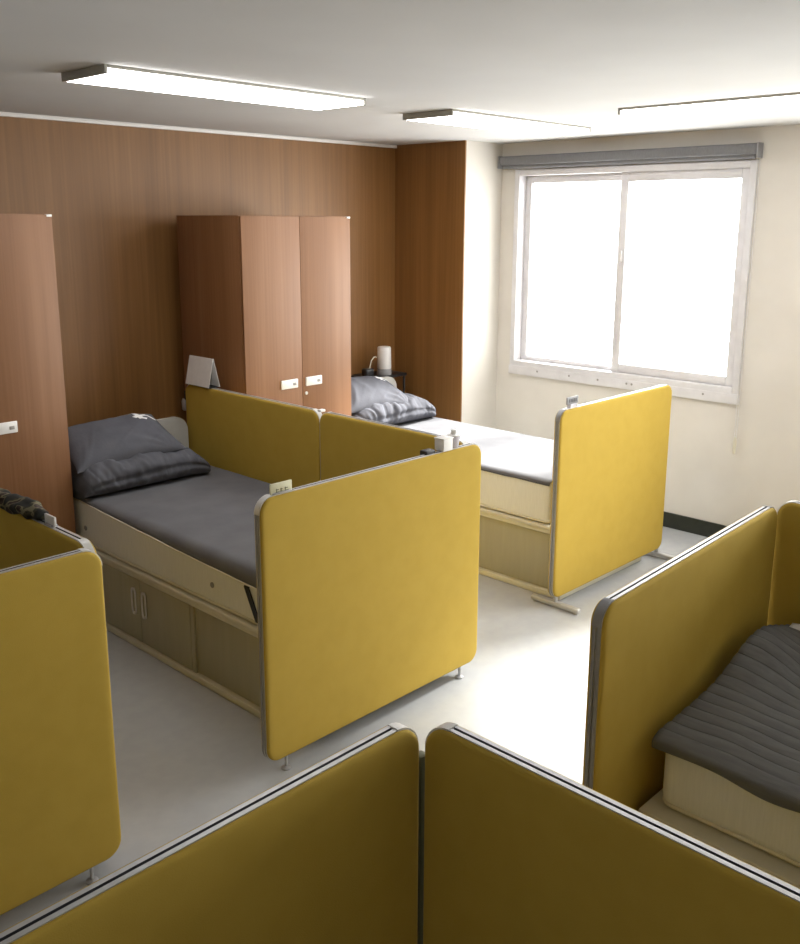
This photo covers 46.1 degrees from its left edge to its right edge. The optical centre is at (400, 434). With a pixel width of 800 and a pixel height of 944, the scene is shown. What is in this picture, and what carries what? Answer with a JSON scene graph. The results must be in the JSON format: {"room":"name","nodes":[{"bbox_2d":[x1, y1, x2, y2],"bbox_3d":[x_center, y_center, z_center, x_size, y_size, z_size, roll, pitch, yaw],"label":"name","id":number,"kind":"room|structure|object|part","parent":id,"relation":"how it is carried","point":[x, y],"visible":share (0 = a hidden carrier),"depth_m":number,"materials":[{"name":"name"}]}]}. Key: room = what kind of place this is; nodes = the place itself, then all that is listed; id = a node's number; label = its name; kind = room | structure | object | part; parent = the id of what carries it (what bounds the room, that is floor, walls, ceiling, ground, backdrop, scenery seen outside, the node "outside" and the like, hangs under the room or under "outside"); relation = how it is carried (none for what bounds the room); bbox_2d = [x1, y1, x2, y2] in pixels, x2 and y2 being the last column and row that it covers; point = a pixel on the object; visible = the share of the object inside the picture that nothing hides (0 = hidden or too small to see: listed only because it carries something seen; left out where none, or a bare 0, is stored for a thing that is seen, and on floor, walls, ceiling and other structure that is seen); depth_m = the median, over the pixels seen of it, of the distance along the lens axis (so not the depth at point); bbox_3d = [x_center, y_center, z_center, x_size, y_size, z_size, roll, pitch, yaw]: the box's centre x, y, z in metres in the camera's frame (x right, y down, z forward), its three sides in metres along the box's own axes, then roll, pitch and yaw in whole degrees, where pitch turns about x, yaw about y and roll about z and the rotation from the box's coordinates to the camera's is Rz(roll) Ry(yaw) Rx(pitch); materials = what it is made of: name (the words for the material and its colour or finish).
{"room":"dormitory room","nodes":[
{"label":"dormitory room","id":0,"kind":"room"},
{"bbox_2d":[0,116,394,426],"bbox_3d":[-2.273,-0.410,5.047,0.160,2.540,7.414,12,18,42],"label":"wall","id":1,"kind":"structure","parent":0,"point":[114,196],"depth_m":5.61,"materials":[{"name":"brown wood"}]},
{"bbox_2d":[0,111,396,147],"bbox_3d":[-2.346,-1.591,4.559,0.022,0.022,6.678,12,18,42],"label":"trim","id":2,"kind":"structure","parent":1,"relation":"attached to","point":[5,114],"depth_m":5.60,"materials":[{"name":"white paint"}]},
{"bbox_2d":[0,526,707,931],"bbox_3d":[0.425,1.472,2.819,7.647,0.120,7.414,12,18,42],"label":"floor","id":3,"kind":"structure","parent":0,"point":[187,755],"depth_m":3.87,"materials":[{"name":"beige plastic"}]},
{"bbox_2d":[0,213,75,533],"bbox_3d":[-2.127,-0.021,4.502,0.633,2.025,0.820,12,18,42],"label":"wardrobe","id":4,"kind":"object","parent":3,"relation":"on","point":[35,464],"visible":0.74,"depth_m":4.40,"materials":[{"name":"brown wood"}]},
{"bbox_3d":[-1.838,-0.030,4.352,0.011,0.054,0.126,12,18,42],"label":"handle","id":5,"kind":"part","parent":4,"relation":"part of","materials":[{"name":"white plastic"}]},
{"bbox_2d":[0,508,95,569],"bbox_3d":[-1.364,0.744,3.299,1.258,1.074,0.047,12,18,42],"label":"partition panel","id":6,"kind":"object","parent":3,"relation":"on","point":[22,540],"visible":0.15,"depth_m":2.99,"materials":[{"name":"fabric"}]},
{"bbox_2d":[0,488,48,519],"bbox_3d":[-1.345,0.209,3.162,0.620,0.061,0.085,12,18,42],"label":"cloth","id":7,"kind":"object","parent":6,"relation":"on","point":[29,508],"visible":0.96,"depth_m":3.02,"materials":[{"name":"multicoloured fabric"}]},
{"bbox_2d":[44,513,57,526],"bbox_3d":[-1.090,0.266,2.922,0.064,0.033,0.024,12,18,42],"label":"name card","id":8,"kind":"object","parent":6,"relation":"on","point":[50,520],"visible":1,"depth_m":2.92,"materials":[{"name":"white plastic"}]},
{"bbox_3d":[-1.364,0.715,3.292,1.255,1.012,0.025,12,18,42],"label":"frame","id":9,"kind":"part","parent":6,"relation":"part of","materials":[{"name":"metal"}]},
{"bbox_2d":[0,548,120,914],"bbox_3d":[-1.300,0.940,2.439,0.047,1.074,1.203,12,18,42],"label":"partition panel","id":10,"kind":"object","parent":3,"relation":"on","point":[60,814],"visible":0.97,"depth_m":2.70,"materials":[{"name":"fabric"}]},
{"bbox_2d":[95,417,260,718],"bbox_3d":[-0.809,0.550,4.564,2.100,0.892,0.877,12,18,42],"label":"bed","id":11,"kind":"object","parent":3,"relation":"on","point":[217,648],"visible":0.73,"depth_m":4.20,"materials":[{"name":"beige laminate"}]},
{"bbox_3d":[-1.510,0.772,4.714,0.786,0.315,0.018,12,18,42],"label":"door","id":12,"kind":"part","parent":11,"relation":"part of","materials":[{"name":"beige laminate"}]},
{"bbox_3d":[-1.266,0.787,4.459,0.039,0.136,0.012,12,18,42],"label":"handle","id":13,"kind":"part","parent":11,"relation":"part of","materials":[{"name":"plastic"}]},
{"bbox_3d":[-1.202,0.801,4.399,0.039,0.136,0.012,12,18,42],"label":"handle","id":14,"kind":"part","parent":11,"relation":"part of","materials":[{"name":"plastic"}]},
{"bbox_3d":[-1.074,0.867,4.308,0.412,0.315,0.018,12,18,42],"label":"door","id":15,"kind":"part","parent":11,"relation":"part of","materials":[{"name":"beige laminate"}]},
{"bbox_2d":[73,465,269,624],"bbox_3d":[-0.827,0.469,4.567,1.957,0.249,0.874,12,18,42],"label":"mattress","id":16,"kind":"object","parent":11,"relation":"on","point":[195,534],"visible":0.34,"depth_m":4.35,"materials":[{"name":"fabric"}]},
{"bbox_2d":[71,447,210,498],"bbox_3d":[-1.407,0.150,4.971,0.414,0.196,0.743,12,18,42],"label":"comforter","id":17,"kind":"object","parent":16,"relation":"on","point":[106,476],"visible":0.76,"depth_m":4.77,"materials":[{"name":"grey fabric"}]},
{"bbox_2d":[68,413,185,473],"bbox_3d":[-1.492,0.020,4.927,0.606,0.198,0.378,-11,17,-40],"label":"pillow","id":18,"kind":"object","parent":17,"relation":"on","point":[122,437],"visible":0.79,"depth_m":4.84,"materials":[{"name":"grey fabric"}]},
{"bbox_3d":[-1.555,0.388,5.263,0.030,0.892,0.870,12,18,42],"label":"headboard","id":19,"kind":"part","parent":11,"relation":"part of","materials":[{"name":"beige wood"}]},
{"bbox_3d":[-0.627,0.961,3.901,0.755,0.315,0.010,12,18,42],"label":"panel","id":20,"kind":"part","parent":11,"relation":"part of","materials":[{"name":"beige laminate"}]},
{"bbox_2d":[0,722,424,943],"bbox_3d":[-0.382,1.157,1.541,0.047,1.056,1.240,12,18,42],"label":"partition panel","id":21,"kind":"object","parent":3,"relation":"on","point":[332,852],"visible":0.98,"depth_m":1.62,"materials":[{"name":"fabric"}]},
{"bbox_3d":[0.038,1.105,1.979,0.024,0.965,0.024,12,18,42],"label":"connector post","id":22,"kind":"part","parent":21,"relation":"part of","materials":[{"name":"grey metal"}]},
{"bbox_2d":[186,384,324,487],"bbox_3d":[-0.820,0.307,5.211,1.194,1.079,0.047,12,18,42],"label":"partition panel","id":23,"kind":"object","parent":3,"relation":"on","point":[270,441],"visible":0.4,"depth_m":5.08,"materials":[{"name":"fabric"}]},
{"bbox_2d":[181,390,185,410],"bbox_3d":[-1.262,-0.206,5.535,0.051,0.122,0.063,12,18,42],"label":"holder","id":24,"kind":"object","parent":23,"relation":"attached to","point":[183,401],"visible":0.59,"depth_m":5.51,"materials":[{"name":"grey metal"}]},
{"bbox_2d":[186,355,219,388],"bbox_3d":[-1.137,-0.363,5.373,0.230,0.165,0.078,12,18,42],"label":"tent card","id":25,"kind":"object","parent":23,"relation":"on","point":[201,371],"visible":1,"depth_m":5.35,"materials":[{"name":"paper"}]},
{"bbox_2d":[176,215,350,423],"bbox_3d":[-0.815,-0.321,5.837,0.633,2.025,0.820,12,18,42],"label":"wardrobe","id":26,"kind":"object","parent":3,"relation":"on","point":[264,298],"visible":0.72,"depth_m":5.47,"materials":[{"name":"brown wood"}]},
{"bbox_3d":[-0.741,-0.273,5.491,0.018,1.956,0.416,12,18,42],"label":"door","id":27,"kind":"part","parent":26,"relation":"part of","materials":[{"name":"brown wood"}]},
{"bbox_3d":[-0.658,-0.299,5.553,0.011,0.054,0.126,12,18,42],"label":"handle","id":28,"kind":"part","parent":26,"relation":"part of","materials":[{"name":"white plastic"}]},
{"bbox_3d":[-0.527,-0.329,5.687,0.011,0.054,0.126,12,18,42],"label":"handle","id":29,"kind":"part","parent":26,"relation":"part of","materials":[{"name":"white plastic"}]},
{"bbox_3d":[-0.457,-0.338,5.779,0.018,1.956,0.397,12,18,42],"label":"door","id":30,"kind":"part","parent":26,"relation":"part of","materials":[{"name":"brown wood"}]},
{"bbox_2d":[254,443,480,770],"bbox_3d":[-0.082,0.645,3.751,0.047,1.074,1.202,12,18,42],"label":"partition panel","id":31,"kind":"object","parent":3,"relation":"on","point":[367,579],"visible":1,"depth_m":3.64,"materials":[{"name":"fabric"}]},
{"bbox_3d":[-0.092,0.615,3.754,0.019,1.008,1.195,12,18,42],"label":"fabric panel","id":32,"kind":"part","parent":31,"relation":"part of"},
{"bbox_2d":[269,479,291,494],"bbox_3d":[-0.420,0.190,3.284,0.024,0.054,0.096,12,18,42],"label":"name card","id":33,"kind":"object","parent":31,"relation":"on","point":[284,486],"visible":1,"depth_m":3.28,"materials":[{"name":"white plastic"}]},
{"bbox_2d":[420,448,434,454],"bbox_3d":[0.108,0.072,3.846,0.040,0.024,0.055,12,18,42],"label":"binder clip","id":34,"kind":"object","parent":31,"relation":"attached to","point":[427,451],"visible":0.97,"depth_m":3.83,"materials":[{"name":"black metal"}]},
{"bbox_2d":[434,435,453,451],"bbox_3d":[0.177,0.036,3.893,0.056,0.055,0.062,12,18,42],"label":"box","id":35,"kind":"object","parent":31,"relation":"on","point":[443,443],"visible":1,"depth_m":3.88,"materials":[{"name":"white plastic"}]},
{"bbox_3d":[0.177,0.012,3.888,0.056,0.006,0.062,12,18,42],"label":"lid","id":36,"kind":"part","parent":35,"relation":"part of","materials":[{"name":"white plastic"}]},
{"bbox_2d":[447,429,459,447],"bbox_3d":[0.220,0.014,3.940,0.052,0.077,0.052,12,18,42],"label":"clear cup","id":37,"kind":"object","parent":31,"relation":"on","point":[453,433],"visible":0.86,"depth_m":3.92,"materials":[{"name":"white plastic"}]},
{"bbox_2d":[351,371,406,392],"bbox_3d":[-0.176,-0.017,7.069,0.220,0.890,0.400,12,18,42],"label":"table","id":38,"kind":"object","parent":3,"relation":"on","point":[394,373],"visible":0.12,"depth_m":6.99,"materials":[{"name":"black plastic"}]},
{"bbox_2d":[362,368,373,375],"bbox_3d":[-0.243,-0.457,6.858,0.060,0.060,0.084,12,18,42],"label":"pouch","id":39,"kind":"object","parent":38,"relation":"on","point":[365,371],"visible":0.9,"depth_m":6.83,"materials":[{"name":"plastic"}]},
{"bbox_2d":[369,346,391,374],"bbox_3d":[-0.156,-0.542,6.901,0.112,0.207,0.205,12,18,42],"label":"table lamp","id":40,"kind":"object","parent":38,"relation":"on","point":[383,357],"visible":1,"depth_m":6.89,"materials":[{"name":"grey plastic"}]},
{"bbox_3d":[0.021,-0.022,7.137,0.017,0.870,0.017,5,14,21],"label":"leg","id":41,"kind":"part","parent":38,"relation":"part of","materials":[{"name":"black plastic"}]},
{"bbox_2d":[320,412,466,480],"bbox_3d":[-0.052,0.476,4.494,0.958,1.074,0.047,12,18,42],"label":"partition panel","id":42,"kind":"object","parent":3,"relation":"on","point":[348,444],"visible":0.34,"depth_m":4.50,"materials":[{"name":"fabric"}]},
{"bbox_3d":[-0.052,0.448,4.487,0.955,1.012,0.025,12,18,42],"label":"frame","id":43,"kind":"part","parent":42,"relation":"part of","materials":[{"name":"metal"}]},
{"bbox_2d":[381,376,640,599],"bbox_3d":[0.401,0.229,5.993,2.100,0.892,0.877,12,18,42],"label":"bed","id":44,"kind":"object","parent":3,"relation":"on","point":[513,549],"visible":0.02,"depth_m":5.27,"materials":[{"name":"beige laminate"}]},
{"bbox_3d":[-0.345,0.067,6.693,0.030,0.892,0.870,12,18,42],"label":"headboard","id":45,"kind":"part","parent":44,"relation":"part of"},
{"bbox_2d":[394,417,553,522],"bbox_3d":[0.383,0.148,5.996,1.957,0.249,0.857,12,18,42],"label":"mattress","id":46,"kind":"object","parent":44,"relation":"on","point":[516,468],"visible":0.37,"depth_m":5.35,"materials":[{"name":"fabric"}]},
{"bbox_2d":[351,393,435,424],"bbox_3d":[-0.137,-0.179,6.432,0.414,0.198,0.788,12,18,42],"label":"comforter","id":47,"kind":"object","parent":46,"relation":"on","point":[416,408],"visible":0.49,"depth_m":6.30,"materials":[{"name":"grey fabric"}]},
{"bbox_2d":[351,376,407,413],"bbox_3d":[-0.242,-0.281,6.336,0.616,0.210,0.373,-11,17,-41],"label":"pillow","id":48,"kind":"object","parent":47,"relation":"on","point":[366,391],"visible":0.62,"depth_m":6.25,"materials":[{"name":"grey fabric"}]},
{"bbox_3d":[0.583,0.640,5.330,0.755,0.315,0.010,12,18,42],"label":"panel","id":49,"kind":"part","parent":44,"relation":"part of","materials":[{"name":"beige laminate"}]},
{"bbox_2d":[531,384,674,614],"bbox_3d":[1.182,0.310,5.242,0.300,1.074,1.148,12,18,42],"label":"partition panel","id":50,"kind":"object","parent":3,"relation":"on","point":[610,454],"visible":0.93,"depth_m":5.14,"materials":[{"name":"fabric"}]},
{"bbox_3d":[1.172,0.279,5.245,0.019,1.008,1.141,12,18,42],"label":"fabric panel","id":51,"kind":"part","parent":50,"relation":"part of","materials":[{"name":"yellow fabric"}]},
{"bbox_2d":[566,395,577,407],"bbox_3d":[0.875,-0.168,4.803,0.024,0.057,0.100,12,18,42],"label":"name card","id":52,"kind":"object","parent":50,"relation":"on","point":[571,402],"visible":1,"depth_m":4.79,"materials":[{"name":"white plastic"}]},
{"bbox_2d":[423,722,799,943],"bbox_3d":[0.687,1.201,1.363,1.753,1.056,0.047,12,18,42],"label":"partition panel","id":53,"kind":"object","parent":3,"relation":"on","point":[517,850],"visible":1,"depth_m":1.63,"materials":[{"name":"fabric"}]},
{"bbox_3d":[0.697,1.171,1.367,1.746,0.991,0.019,12,18,42],"label":"fabric panel","id":54,"kind":"part","parent":53,"relation":"part of","materials":[{"name":"yellow fabric"}]},
{"bbox_2d":[582,505,776,810],"bbox_3d":[0.888,0.847,2.923,0.048,1.056,1.193,11,17,40],"label":"partition panel","id":55,"kind":"object","parent":3,"relation":"on","point":[658,641],"visible":0.52,"depth_m":2.69,"materials":[{"name":"fabric"}]},
{"bbox_2d":[638,789,799,887],"bbox_3d":[1.724,1.095,2.218,2.100,0.892,0.877,12,18,42],"label":"bed","id":56,"kind":"object","parent":3,"relation":"on","point":[655,808],"visible":0.06,"depth_m":2.49,"materials":[{"name":"beige laminate"}]},
{"bbox_2d":[663,753,799,866],"bbox_3d":[1.738,1.028,2.270,1.972,0.200,0.890,12,18,42],"label":"mattress","id":57,"kind":"object","parent":56,"relation":"on","point":[697,792],"visible":0.29,"depth_m":2.49,"materials":[{"name":"fabric"}]},
{"bbox_2d":[652,624,799,812],"bbox_3d":[1.739,0.886,2.245,1.999,0.145,0.961,12,18,42],"label":"quilted blanket","id":58,"kind":"object","parent":57,"relation":"on","point":[744,729],"visible":1,"depth_m":2.64,"materials":[{"name":"grey fabric"}]},
{"bbox_2d":[789,623,799,630],"bbox_3d":[1.351,0.662,3.158,0.100,0.021,0.070,12,18,42],"label":"paper slip","id":59,"kind":"object","parent":58,"relation":"on","point":[793,625],"visible":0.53,"depth_m":3.19,"materials":[{"name":"white paper"}]},
{"bbox_2d":[767,500,799,624],"bbox_3d":[1.944,0.876,2.789,1.753,1.066,0.047,12,18,42],"label":"partition panel","id":60,"kind":"object","parent":3,"relation":"on","point":[784,602],"visible":0.45,"depth_m":3.26,"materials":[{"name":"fabric"}]},
{"bbox_2d":[0,0,799,144],"bbox_3d":[0.434,-1.122,2.228,7.647,0.120,7.414,12,18,42],"label":"ceiling","id":61,"kind":"structure","parent":0,"point":[573,62],"depth_m":3.23,"materials":[{"name":"paint"}]},
{"bbox_2d":[61,64,365,110],"bbox_3d":[-0.722,-1.431,3.909,0.320,0.032,1.300,12,18,42],"label":"ceiling light","id":62,"kind":"object","parent":61,"relation":"in","point":[108,75],"visible":1,"depth_m":3.74,"materials":[{"name":"white plastic"}]},
{"bbox_2d":[403,109,590,135],"bbox_3d":[0.562,-1.721,5.202,0.340,0.032,1.250,12,18,42],"label":"recessed light","id":63,"kind":"object","parent":61,"relation":"in","point":[454,117],"visible":1,"depth_m":5.04,"materials":[{"name":"white plastic"}]},
{"bbox_2d":[618,92,799,119],"bbox_3d":[1.629,-1.509,4.287,1.260,0.032,0.330,12,18,42],"label":"recessed light","id":64,"kind":"object","parent":61,"relation":"in","point":[783,101],"visible":1,"depth_m":4.34,"materials":[{"name":"white plastic"}]},
{"bbox_2d":[395,140,502,428],"bbox_3d":[0.339,-0.873,7.117,0.675,2.540,0.416,12,18,42],"label":"pillar","id":65,"kind":"structure","parent":0,"point":[430,178],"depth_m":6.86,"materials":[{"name":"brown wood"}]},
{"bbox_2d":[495,124,799,525],"bbox_3d":[2.940,-0.398,5.078,7.327,2.540,0.160,12,18,42],"label":"wall","id":66,"kind":"structure","parent":0,"point":[705,481],"depth_m":5.82,"materials":[{"name":"beige paint"}]},
{"bbox_2d":[508,160,758,404],"bbox_3d":[1.497,-1.048,6.312,1.777,1.462,0.154,12,18,42],"label":"window","id":67,"kind":"structure","parent":66,"relation":"in","point":[686,384],"depth_m":6.27,"materials":[{"name":"plastic"}]},
{"bbox_3d":[1.221,-1.145,6.598,0.869,1.318,0.035,12,18,42],"label":"sash","id":68,"kind":"part","parent":67,"relation":"part of","materials":[{"name":"plastic"}]},
{"bbox_3d":[1.450,-0.356,6.422,1.777,0.064,0.022,12,18,42],"label":"sill","id":69,"kind":"part","parent":67,"relation":"part of","materials":[{"name":"plastic"}]},
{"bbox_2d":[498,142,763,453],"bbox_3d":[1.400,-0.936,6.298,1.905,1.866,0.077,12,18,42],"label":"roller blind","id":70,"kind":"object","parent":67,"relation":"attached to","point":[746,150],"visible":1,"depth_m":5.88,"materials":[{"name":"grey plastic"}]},
{"bbox_3d":[2.082,-0.801,5.662,0.028,1.690,0.011,-4,14,-19],"label":"pull cord","id":71,"kind":"part","parent":70,"relation":"part of","materials":[{"name":"plastic"}]},
{"bbox_3d":[1.771,-1.010,6.018,0.879,1.318,0.035,12,18,42],"label":"sash","id":72,"kind":"part","parent":67,"relation":"part of","materials":[{"name":"plastic"}]},
{"bbox_2d":[663,511,726,536],"bbox_3d":[3.118,0.857,5.059,6.652,0.102,0.016,12,18,42],"label":"baseboard","id":73,"kind":"structure","parent":66,"relation":"attached to","point":[671,520],"depth_m":6.18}
]}

